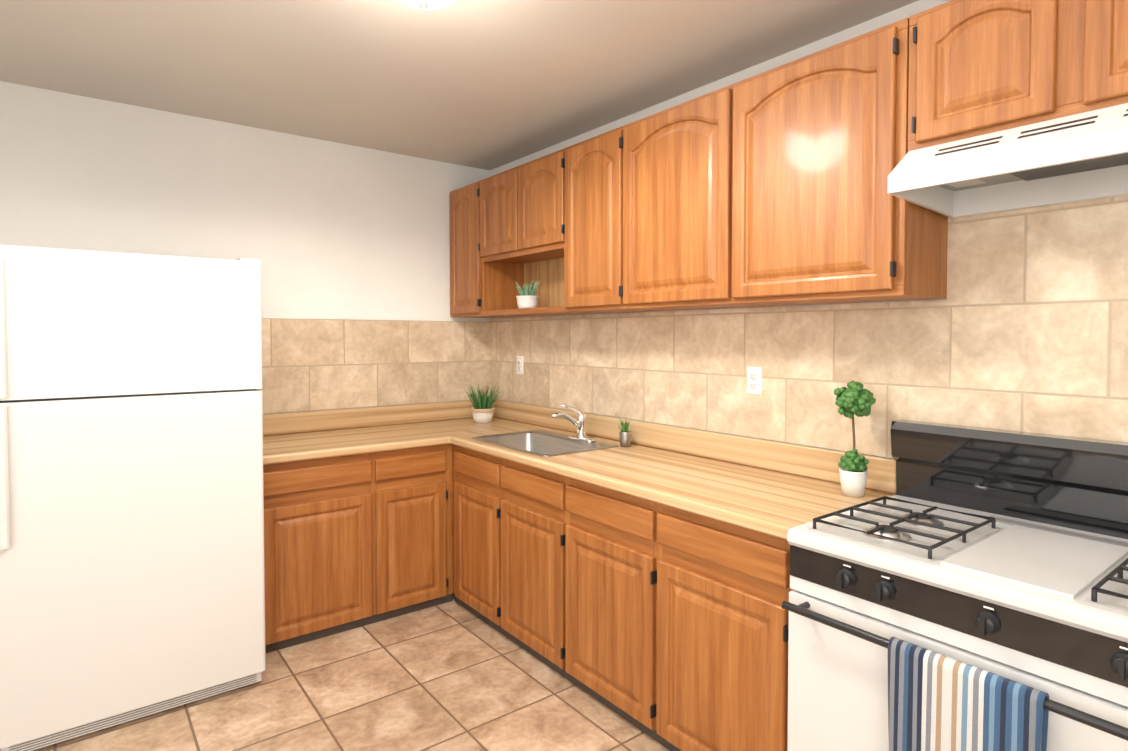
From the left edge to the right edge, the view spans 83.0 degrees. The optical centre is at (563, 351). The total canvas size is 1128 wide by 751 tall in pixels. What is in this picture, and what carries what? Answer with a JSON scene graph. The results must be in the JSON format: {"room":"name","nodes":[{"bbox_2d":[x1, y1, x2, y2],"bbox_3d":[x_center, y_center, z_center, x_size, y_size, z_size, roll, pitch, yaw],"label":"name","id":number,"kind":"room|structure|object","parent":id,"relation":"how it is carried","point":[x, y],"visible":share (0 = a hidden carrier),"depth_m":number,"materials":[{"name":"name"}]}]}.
{"room":"kitchen","nodes":[
{"label":"kitchen","id":0,"kind":"room"},
{"bbox_2d":[0,81,489,435],"bbox_3d":[-1.993,0.094,3.213,3.900,2.660,0.100,-1,2,-38],"label":"wall","id":1,"kind":"structure","parent":0,"point":[320,229],"depth_m":3.36,"materials":[{"name":"paint"}]},
{"bbox_2d":[258,318,489,413],"bbox_3d":[-1.125,0.067,3.812,1.593,0.514,0.008,-1,2,-38],"label":"tile backsplash","id":2,"kind":"structure","parent":1,"relation":"attached to","point":[314,364],"depth_m":3.78,"materials":[{"name":"beige tile"}]},
{"bbox_2d":[0,592,669,750],"bbox_3d":[-0.377,1.451,1.146,3.700,0.050,5.200,-1,2,-38],"label":"floor","id":3,"kind":"structure","parent":0,"point":[453,675],"depth_m":2.51,"materials":[{"name":"tile"}]},
{"bbox_2d":[0,245,265,750],"bbox_3d":[-1.890,0.503,2.646,1.013,1.767,0.916,-1,2,-38],"label":"refrigerator","id":4,"kind":"object","parent":3,"relation":"on","point":[132,576],"visible":1,"depth_m":2.34,"materials":[{"name":"white metal"}]},
{"bbox_2d":[263,444,453,652],"bbox_3d":[-0.941,0.928,3.573,1.580,0.871,0.605,-1,2,-38],"label":"base cabinet","id":5,"kind":"object","parent":3,"relation":"on","point":[354,541],"visible":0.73,"depth_m":3.14,"materials":[{"name":"brown wood"}]},
{"bbox_2d":[263,404,446,464],"bbox_3d":[-1.186,0.417,3.370,0.960,0.158,0.641,-1,2,-38],"label":"countertop","id":6,"kind":"structure","parent":5,"relation":"on","point":[362,438],"depth_m":3.49,"materials":[{"name":"laminate"}]},
{"bbox_2d":[453,445,793,750],"bbox_3d":[0.252,0.947,2.821,0.605,0.871,2.092,-1,2,-38],"label":"base cabinet","id":7,"kind":"object","parent":3,"relation":"on","point":[667,627],"depth_m":2.33,"materials":[{"name":"brown wood"}]},
{"bbox_2d":[415,399,895,539],"bbox_3d":[0.071,0.425,3.045,0.637,0.158,2.689,-1,2,-38],"label":"countertop","id":8,"kind":"structure","parent":7,"relation":"on","point":[762,495],"depth_m":2.53,"materials":[{"name":"laminate"}]},
{"bbox_2d":[464,384,499,422],"bbox_3d":[-0.510,0.321,4.008,0.238,0.236,0.237,-1,2,-38],"label":"potted plant","id":9,"kind":"object","parent":8,"relation":"on","point":[482,410],"visible":1,"depth_m":3.96,"materials":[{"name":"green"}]},
{"bbox_2d":[472,430,617,456],"bbox_3d":[-0.111,0.545,3.246,0.460,0.182,0.680,-1,2,-38],"label":"sink","id":10,"kind":"object","parent":8,"relation":"in","point":[543,443],"visible":0.4,"depth_m":3.42,"materials":[{"name":"metal"}]},
{"bbox_2d":[551,404,595,441],"bbox_3d":[0.026,0.358,3.233,0.219,0.190,0.190,-1,2,-38],"label":"faucet","id":11,"kind":"object","parent":8,"relation":"on","point":[579,423],"visible":1,"depth_m":3.26,"materials":[{"name":"silver metal"}]},
{"bbox_2d":[618,420,631,446],"bbox_3d":[0.300,0.392,3.116,0.061,0.139,0.063,-1,2,-38],"label":"potted plant","id":12,"kind":"object","parent":8,"relation":"on","point":[625,434],"visible":1,"depth_m":3.10,"materials":[{"name":"metal"}]},
{"bbox_2d":[834,381,875,496],"bbox_3d":[0.986,0.290,2.163,0.133,0.390,0.130,-1,2,-38],"label":"topiary plant","id":13,"kind":"object","parent":8,"relation":"on","point":[856,399],"visible":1,"depth_m":2.13,"materials":[{"name":"green plant"}]},
{"bbox_2d":[782,419,1127,750],"bbox_3d":[1.161,0.829,1.559,0.714,1.171,1.000,-1,2,-38],"label":"stove","id":14,"kind":"object","parent":3,"relation":"on","point":[1002,553],"visible":1,"depth_m":1.62,"materials":[{"name":"white metal"}]},
{"bbox_2d":[888,637,1048,750],"bbox_3d":[0.858,0.942,1.383,0.048,0.540,0.300,-1,2,-38],"label":"towel","id":15,"kind":"object","parent":14,"relation":"hanging from","point":[938,701],"visible":1,"depth_m":1.37,"materials":[{"name":"multicoloured fabric"}]},
{"bbox_2d":[0,0,918,169],"bbox_3d":[-0.377,-1.158,1.080,3.700,0.050,5.200,-1,2,-38],"label":"ceiling","id":16,"kind":"structure","parent":0,"point":[487,84],"depth_m":2.54,"materials":[{"name":"paint"}]},
{"bbox_2d":[399,0,455,10],"bbox_3d":[-0.419,-1.087,1.908,0.280,0.130,0.280,-1,2,-38],"label":"ceiling light fixture","id":17,"kind":"object","parent":16,"relation":"attached to","point":[423,5],"visible":1,"depth_m":1.92,"materials":[{"name":"white glass"}]},
{"bbox_2d":[490,0,950,492],"bbox_3d":[1.159,0.118,2.231,0.100,2.660,5.300,-1,2,-38],"label":"wall","id":18,"kind":"structure","parent":0,"point":[906,11],"depth_m":2.63,"materials":[{"name":"paint"}]},
{"bbox_2d":[449,183,505,317],"bbox_3d":[-0.494,-0.621,4.017,0.318,0.802,0.420,-1,2,-38],"label":"upper cabinet","id":19,"kind":"object","parent":18,"relation":"attached to","point":[461,199],"depth_m":3.94,"materials":[{"name":"brown wood"}]},
{"bbox_2d":[473,151,568,316],"bbox_3d":[-0.128,-0.609,3.541,0.318,0.802,0.860,-1,2,-38],"label":"upper cabinet","id":20,"kind":"object","parent":18,"relation":"attached to","point":[515,209],"depth_m":3.60,"materials":[{"name":"brown wood"}]},
{"bbox_2d":[515,279,539,308],"bbox_3d":[-0.211,-0.313,3.557,0.143,0.175,0.166,-1,2,-38],"label":"potted plant","id":21,"kind":"object","parent":20,"relation":"on","point":[527,298],"visible":0.96,"depth_m":3.52,"materials":[{"name":"white"}]},
{"bbox_2d":[557,130,612,314],"bbox_3d":[0.249,-0.597,3.051,0.318,0.802,0.457,-1,2,-38],"label":"upper cabinet","id":22,"kind":"object","parent":18,"relation":"attached to","point":[584,168],"depth_m":2.99,"materials":[{"name":"brown wood"}]},
{"bbox_2d":[613,89,720,312],"bbox_3d":[0.554,-0.587,2.655,0.318,0.802,0.621,-1,2,-38],"label":"upper cabinet","id":23,"kind":"object","parent":18,"relation":"attached to","point":[667,163],"depth_m":2.57,"materials":[{"name":"brown wood"}]},
{"bbox_2d":[490,195,1127,457],"bbox_3d":[0.723,0.094,2.710,0.008,1.385,3.992,-1,2,-38],"label":"tile backsplash","id":24,"kind":"structure","parent":18,"relation":"attached to","point":[1023,327],"depth_m":2.16,"materials":[{"name":"beige tile"}]},
{"bbox_2d":[517,356,522,374],"bbox_3d":[-0.277,0.084,3.996,0.008,0.114,0.070,-1,2,-38],"label":"electrical outlet","id":25,"kind":"object","parent":24,"relation":"attached to","point":[519,364],"visible":1,"depth_m":3.99,"materials":[{"name":"white plastic"}]},
{"bbox_2d":[747,367,761,394],"bbox_3d":[0.781,0.118,2.622,0.008,0.114,0.070,-1,2,-38],"label":"electrical outlet","id":26,"kind":"object","parent":24,"relation":"attached to","point":[754,380],"visible":1,"depth_m":2.62,"materials":[{"name":"white plastic"}]},
{"bbox_2d":[717,17,947,308],"bbox_3d":[0.911,-0.575,2.190,0.318,0.802,0.633,-1,2,-38],"label":"upper cabinet","id":27,"kind":"object","parent":18,"relation":"attached to","point":[767,188],"depth_m":2.04,"materials":[{"name":"brown wood"}]},
{"bbox_2d":[908,0,1127,151],"bbox_3d":[1.336,-0.768,1.627,0.324,0.389,0.762,-1,2,-38],"label":"upper cabinet","id":28,"kind":"object","parent":18,"relation":"attached to","point":[979,67],"visible":0.88,"depth_m":1.63,"materials":[{"name":"brown wood"}]},
{"bbox_2d":[888,103,1127,218],"bbox_3d":[1.294,-0.491,1.587,0.434,0.158,0.760,-1,2,-38],"label":"range hood","id":29,"kind":"object","parent":28,"relation":"attached to","point":[1079,157],"visible":1,"depth_m":1.68,"materials":[{"name":"white metal"}]}
]}

